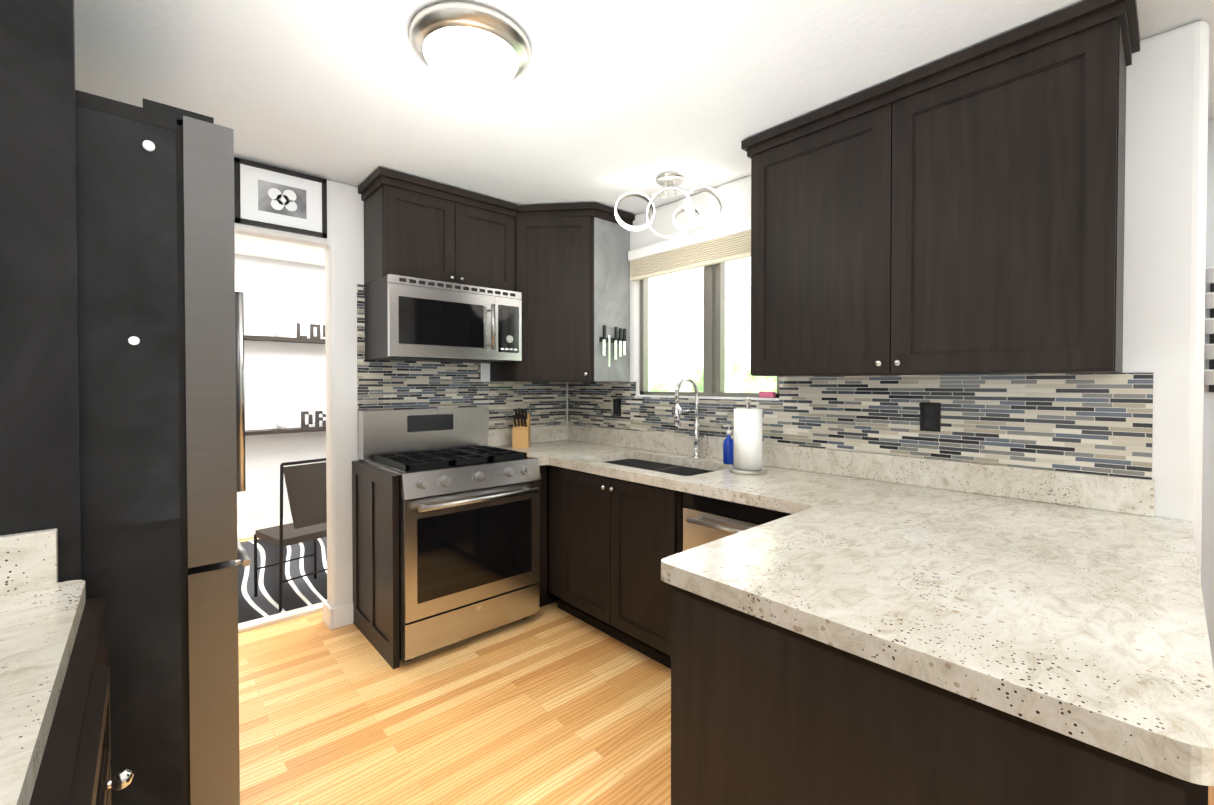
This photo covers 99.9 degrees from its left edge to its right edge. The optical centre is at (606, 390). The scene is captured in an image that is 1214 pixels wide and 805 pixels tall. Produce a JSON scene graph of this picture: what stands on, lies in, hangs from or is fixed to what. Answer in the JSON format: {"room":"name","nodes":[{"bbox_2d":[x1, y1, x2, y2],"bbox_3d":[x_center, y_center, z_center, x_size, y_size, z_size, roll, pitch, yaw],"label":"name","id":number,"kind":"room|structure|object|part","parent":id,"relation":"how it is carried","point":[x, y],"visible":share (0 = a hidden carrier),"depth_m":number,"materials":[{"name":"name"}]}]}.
{"room":"kitchen","nodes":[
{"label":"kitchen","id":0,"kind":"room"},
{"bbox_2d":[235,254,325,525],"bbox_3d":[-2.631,0.048,4.922,4.180,2.440,0.120,-1,1,-42],"label":"wall","id":1,"kind":"structure","parent":0,"point":[292,375],"depth_m":4.55,"materials":[{"name":"paint"}]},
{"bbox_2d":[237,518,292,539],"bbox_3d":[-2.630,1.212,4.847,4.040,0.115,0.014,-1,1,-42],"label":"baseboard","id":2,"kind":"structure","parent":1,"relation":"attached to","point":[245,531],"depth_m":4.44,"materials":[{"name":"white"}]},
{"bbox_2d":[244,335,324,343],"bbox_3d":[-2.768,-0.452,4.575,1.200,0.030,0.199,-1,1,-42],"label":"shelf","id":3,"kind":"object","parent":1,"relation":"attached to","point":[281,339],"visible":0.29,"depth_m":4.43,"materials":[{"name":"black wood"}]},
{"bbox_2d":[245,426,325,435],"bbox_3d":[-2.768,0.352,4.585,1.200,0.030,0.199,-1,1,-42],"label":"shelf","id":4,"kind":"object","parent":1,"relation":"attached to","point":[280,431],"visible":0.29,"depth_m":4.46,"materials":[{"name":"black wood"}]},
{"bbox_2d":[272,310,325,428],"bbox_3d":[-2.609,-0.188,4.723,0.821,1.045,0.088,-1,1,-42],"label":"decorations","id":5,"kind":"object","parent":4,"relation":"on","point":[278,327],"visible":0.56,"depth_m":4.57,"materials":[{"name":"grey ceramic"}]},
{"bbox_2d":[234,163,650,607],"bbox_3d":[-1.134,0.071,3.175,4.300,2.440,0.120,-1,1,-42],"label":"wall","id":6,"kind":"structure","parent":0,"point":[341,245],"depth_m":2.81,"materials":[{"name":"paint"}]},
{"bbox_2d":[234,157,326,237],"bbox_3d":[-1.650,-0.972,2.598,0.400,0.310,0.021,-1,1,-42],"label":"picture frame","id":7,"kind":"object","parent":6,"relation":"attached to","point":[271,197],"visible":1,"depth_m":2.58,"materials":[{"name":"black"}]},
{"bbox_2d":[322,599,352,629],"bbox_3d":[-0.943,1.231,3.365,1.642,0.115,0.152,-1,1,-42],"label":"baseboard","id":8,"kind":"structure","parent":6,"relation":"attached to","point":[337,617],"depth_m":2.80,"materials":[{"name":"white"}]},
{"bbox_2d":[358,167,516,291],"bbox_3d":[-0.968,-0.867,2.986,0.810,0.540,0.359,-1,1,-42],"label":"upper cabinet","id":9,"kind":"object","parent":6,"relation":"attached to","point":[416,227],"visible":0.98,"depth_m":2.82,"materials":[{"name":"brown wood"}]},
{"bbox_2d":[365,274,521,362],"bbox_3d":[-0.921,-0.385,2.962,0.780,0.418,0.449,-1,1,-42],"label":"microwave","id":10,"kind":"object","parent":9,"relation":"attached to","point":[407,318],"visible":1,"depth_m":2.78,"materials":[{"name":"silver metal"}]},
{"bbox_2d":[357,284,565,428],"bbox_3d":[-0.850,-0.116,3.341,1.464,0.970,0.007,-1,1,-42],"label":"tile backsplash","id":11,"kind":"structure","parent":6,"relation":"attached to","point":[386,384],"depth_m":3.20,"materials":[{"name":"tile"}]},
{"bbox_2d":[74,0,1213,265],"bbox_3d":[-0.089,-1.184,2.000,4.660,0.100,8.200,-1,1,-42],"label":"ceiling","id":12,"kind":"structure","parent":0,"point":[606,102],"depth_m":1.84,"materials":[{"name":"paint"}]},
{"bbox_2d":[409,0,530,91],"bbox_3d":[-0.439,-1.069,1.658,0.380,0.121,0.380,-1,1,-42],"label":"dome ceiling light","id":13,"kind":"object","parent":12,"relation":"attached to","point":[470,46],"visible":1,"depth_m":1.56,"materials":[{"name":"white glass"}]},
{"bbox_2d":[615,172,723,237],"bbox_3d":[0.330,-0.984,2.743,0.430,0.320,0.438,-1,1,-42],"label":"ceiling light","id":14,"kind":"object","parent":12,"relation":"attached to","point":[669,180],"visible":1,"depth_m":2.73,"materials":[{"name":"silver metal"}]},
{"bbox_2d":[238,537,1213,804],"bbox_3d":[-0.089,1.356,2.033,4.660,0.100,8.200,-1,1,-42],"label":"floor","id":15,"kind":"structure","parent":0,"point":[552,703],"depth_m":2.03,"materials":[{"name":"brown wood"}]},
{"bbox_2d":[0,0,81,582],"bbox_3d":[-1.400,0.103,0.916,0.632,2.436,0.028,-1,1,-42],"label":"wall","id":16,"kind":"structure","parent":15,"relation":"on","point":[40,474],"depth_m":1.08,"materials":[{"name":"black paint"}]},
{"bbox_2d":[29,651,124,804],"bbox_3d":[-0.936,0.892,0.459,0.693,0.868,0.447,-1,1,-42],"label":"base cabinet","id":17,"kind":"object","parent":15,"relation":"on","point":[75,767],"depth_m":0.69,"materials":[{"name":"brown wood"}]},
{"bbox_2d":[70,595,128,787],"bbox_3d":[-1.214,0.888,0.767,0.693,0.868,0.383,-1,1,-42],"label":"base cabinet","id":18,"kind":"object","parent":15,"relation":"on","point":[91,637],"depth_m":0.98,"materials":[{"name":"brown wood"}]},
{"bbox_2d":[0,528,85,804],"bbox_3d":[-0.330,0.386,-0.258,0.643,0.160,3.141,-1,1,-42],"label":"countertop","id":19,"kind":"structure","parent":18,"relation":"on","point":[41,609],"depth_m":0.82,"materials":[{"name":"stone"}]},
{"bbox_2d":[75,90,250,804],"bbox_3d":[-1.583,0.306,1.404,0.956,2.017,0.933,-1,1,-42],"label":"fridge","id":20,"kind":"object","parent":15,"relation":"on","point":[161,376],"visible":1,"depth_m":1.24,"materials":[{"name":"black metal"}]},
{"bbox_2d":[235,537,326,632],"bbox_3d":[-2.146,1.272,3.833,2.400,0.020,1.870,-1,1,-42],"label":"dining rug","id":21,"kind":"object","parent":15,"relation":"on","point":[305,595],"visible":0.07,"depth_m":3.35,"materials":[{"name":"black fabric"}]},
{"bbox_2d":[254,458,326,611],"bbox_3d":[-1.926,0.845,3.202,0.405,0.866,0.371,1,1,36],"label":"dining chair","id":22,"kind":"object","parent":21,"relation":"on","point":[306,490],"visible":0.69,"depth_m":3.06,"materials":[{"name":"brown wood"}]},
{"bbox_2d":[352,407,540,668],"bbox_3d":[-0.875,0.703,2.827,0.788,1.185,0.750,-1,1,-42],"label":"stove","id":23,"kind":"object","parent":15,"relation":"on","point":[469,532],"depth_m":2.61,"materials":[{"name":"silver metal"}]},
{"bbox_3d":[-1.198,0.846,2.620,0.029,0.905,0.627,-1,1,-42],"label":"stove end panel","id":24,"kind":"part","parent":23,"relation":"part of","materials":[{"name":"brown wood"}]},
{"bbox_2d":[537,465,683,668],"bbox_3d":[-0.013,0.859,3.011,0.723,0.869,1.635,-1,1,-42],"label":"base cabinet","id":25,"kind":"object","parent":15,"relation":"on","point":[607,544],"visible":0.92,"depth_m":2.56,"materials":[{"name":"brown wood"}]},
{"bbox_2d":[488,428,543,465],"bbox_3d":[-0.582,0.341,3.142,0.068,0.160,0.667,-1,1,-42],"label":"countertop","id":26,"kind":"structure","parent":25,"relation":"on","point":[500,438],"depth_m":3.42,"materials":[{"name":"stone"}]},
{"bbox_2d":[508,424,1198,571],"bbox_3d":[0.490,0.452,2.475,0.687,0.364,3.097,-1,1,-42],"label":"countertop","id":27,"kind":"structure","parent":25,"relation":"on","point":[1106,515],"depth_m":1.92,"materials":[{"name":"stone"}]},
{"bbox_2d":[512,408,530,448],"bbox_3d":[-0.563,0.243,3.356,0.100,0.260,0.211,0,1,-2],"label":"knife block","id":28,"kind":"object","parent":27,"relation":"on","point":[521,434],"visible":1,"depth_m":3.30,"materials":[{"name":"brown wood"}]},
{"bbox_2d":[605,459,713,475],"bbox_3d":[0.256,0.529,2.745,0.448,0.203,0.808,-1,1,-42],"label":"sink","id":29,"kind":"object","parent":27,"relation":"in","point":[659,465],"depth_m":2.95,"materials":[{"name":"metal"}]},
{"bbox_2d":[673,377,706,458],"bbox_3d":[0.460,0.151,2.789,0.218,0.459,0.106,-1,1,-42],"label":"faucet","id":30,"kind":"object","parent":27,"relation":"on","point":[678,410],"visible":1,"depth_m":2.84,"materials":[{"name":"silver metal"}]},
{"bbox_2d":[723,425,733,463],"bbox_3d":[0.637,0.280,2.674,0.065,0.204,0.060,-1,1,-42],"label":"soap bottle","id":31,"kind":"object","parent":27,"relation":"on","point":[728,450],"visible":0.96,"depth_m":2.65,"materials":[{"name":"blue plastic"}]},
{"bbox_2d":[729,398,766,474],"bbox_3d":[0.668,0.209,2.419,0.170,0.352,0.170,-1,1,-42],"label":"paper towel holder","id":32,"kind":"object","parent":27,"relation":"on","point":[747,440],"visible":1,"depth_m":2.36,"materials":[{"name":"white paper"}]},
{"bbox_2d":[683,492,790,550],"bbox_3d":[0.742,0.871,2.184,0.676,0.866,0.596,-1,1,-42],"label":"dishwasher","id":33,"kind":"object","parent":15,"relation":"on","point":[707,519],"visible":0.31,"depth_m":2.07,"materials":[{"name":"silver metal"}]},
{"bbox_2d":[671,585,1207,804],"bbox_3d":[0.621,0.884,1.079,0.526,0.868,0.820,-1,1,-42],"label":"base cabinet","id":34,"kind":"object","parent":15,"relation":"on","point":[763,712],"visible":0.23,"depth_m":0.89,"materials":[{"name":"brown wood"}]},
{"bbox_2d":[661,500,1213,785],"bbox_3d":[0.704,0.425,1.166,0.810,0.045,0.870,-1,1,-42],"label":"countertop","id":35,"kind":"structure","parent":34,"relation":"on","point":[1070,604],"depth_m":0.93,"materials":[{"name":"stone"}]},
{"bbox_2d":[571,21,1208,578],"bbox_3d":[0.757,0.076,2.780,0.120,2.440,3.240,-1,1,-42],"label":"wall","id":36,"kind":"structure","parent":0,"point":[1165,201],"depth_m":1.59,"materials":[{"name":"paint"}]},
{"bbox_2d":[490,202,634,381],"bbox_3d":[-0.300,-0.601,3.358,0.658,1.080,0.707,-1,1,-42],"label":"upper cabinet","id":37,"kind":"object","parent":36,"relation":"attached to","point":[571,273],"depth_m":3.15,"materials":[{"name":"brown wood"}]},
{"bbox_3d":[0.043,-0.280,3.239,0.220,0.260,0.026,-1,1,-42],"label":"knife strip","id":38,"kind":"part","parent":37,"relation":"part of","materials":[{"name":"silver metal"}]},
{"bbox_2d":[635,262,781,400],"bbox_3d":[0.557,-0.411,2.961,0.097,0.910,1.015,-1,1,-42],"label":"window","id":39,"kind":"structure","parent":36,"relation":"in","point":[714,340],"depth_m":2.91,"materials":[{"name":"grey"}]},
{"bbox_2d":[628,218,750,280],"bbox_3d":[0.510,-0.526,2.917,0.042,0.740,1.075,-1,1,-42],"label":"blind valance","id":40,"kind":"object","parent":39,"relation":"attached to","point":[723,243],"visible":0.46,"depth_m":2.91,"materials":[{"name":"white fabric"}]},
{"bbox_2d":[759,391,775,397],"bbox_3d":[0.825,0.019,2.625,0.031,0.032,0.080,-1,1,-42],"label":"sponge","id":41,"kind":"object","parent":39,"relation":"on","point":[767,394],"visible":0.98,"depth_m":2.61,"materials":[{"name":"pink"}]},
{"bbox_2d":[568,373,1152,479],"bbox_3d":[0.717,0.097,2.729,0.007,0.338,3.007,-1,1,-42],"label":"tile backsplash","id":42,"kind":"structure","parent":36,"relation":"attached to","point":[1096,423],"depth_m":2.02,"materials":[{"name":"tile"}]},
{"bbox_2d":[613,399,620,415],"bbox_3d":[0.067,0.113,3.438,0.008,0.116,0.072,-1,1,-42],"label":"electrical outlet plate","id":43,"kind":"object","parent":42,"relation":"attached to","point":[616,402],"depth_m":3.43,"materials":[{"name":"black plastic"}]},
{"bbox_2d":[920,402,940,431],"bbox_3d":[1.307,0.105,2.064,0.008,0.116,0.072,-1,1,-42],"label":"electrical outlet plate","id":44,"kind":"object","parent":42,"relation":"attached to","point":[930,416],"depth_m":2.06,"materials":[{"name":"black plastic"}]},
{"bbox_2d":[741,0,1139,376],"bbox_3d":[1.152,-0.593,1.972,0.359,1.060,1.236,-1,1,-42],"label":"upper cabinet","id":45,"kind":"object","parent":36,"relation":"attached to","point":[961,212],"visible":0.98,"depth_m":1.72,"materials":[{"name":"brown wood"}]},
{"bbox_2d":[1201,119,1213,669],"bbox_3d":[3.279,0.094,1.406,0.120,2.440,2.180,-1,1,-42],"label":"wall","id":46,"kind":"structure","parent":0,"point":[1207,563],"depth_m":2.15,"materials":[{"name":"paint"}]},
{"bbox_2d":[1204,266,1213,391],"bbox_3d":[2.503,-0.255,2.103,0.090,0.520,0.078,-1,1,-42],"label":"rack","id":47,"kind":"object","parent":46,"relation":"attached to","point":[1209,347],"visible":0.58,"depth_m":2.10,"materials":[{"name":"silver"}]}
]}

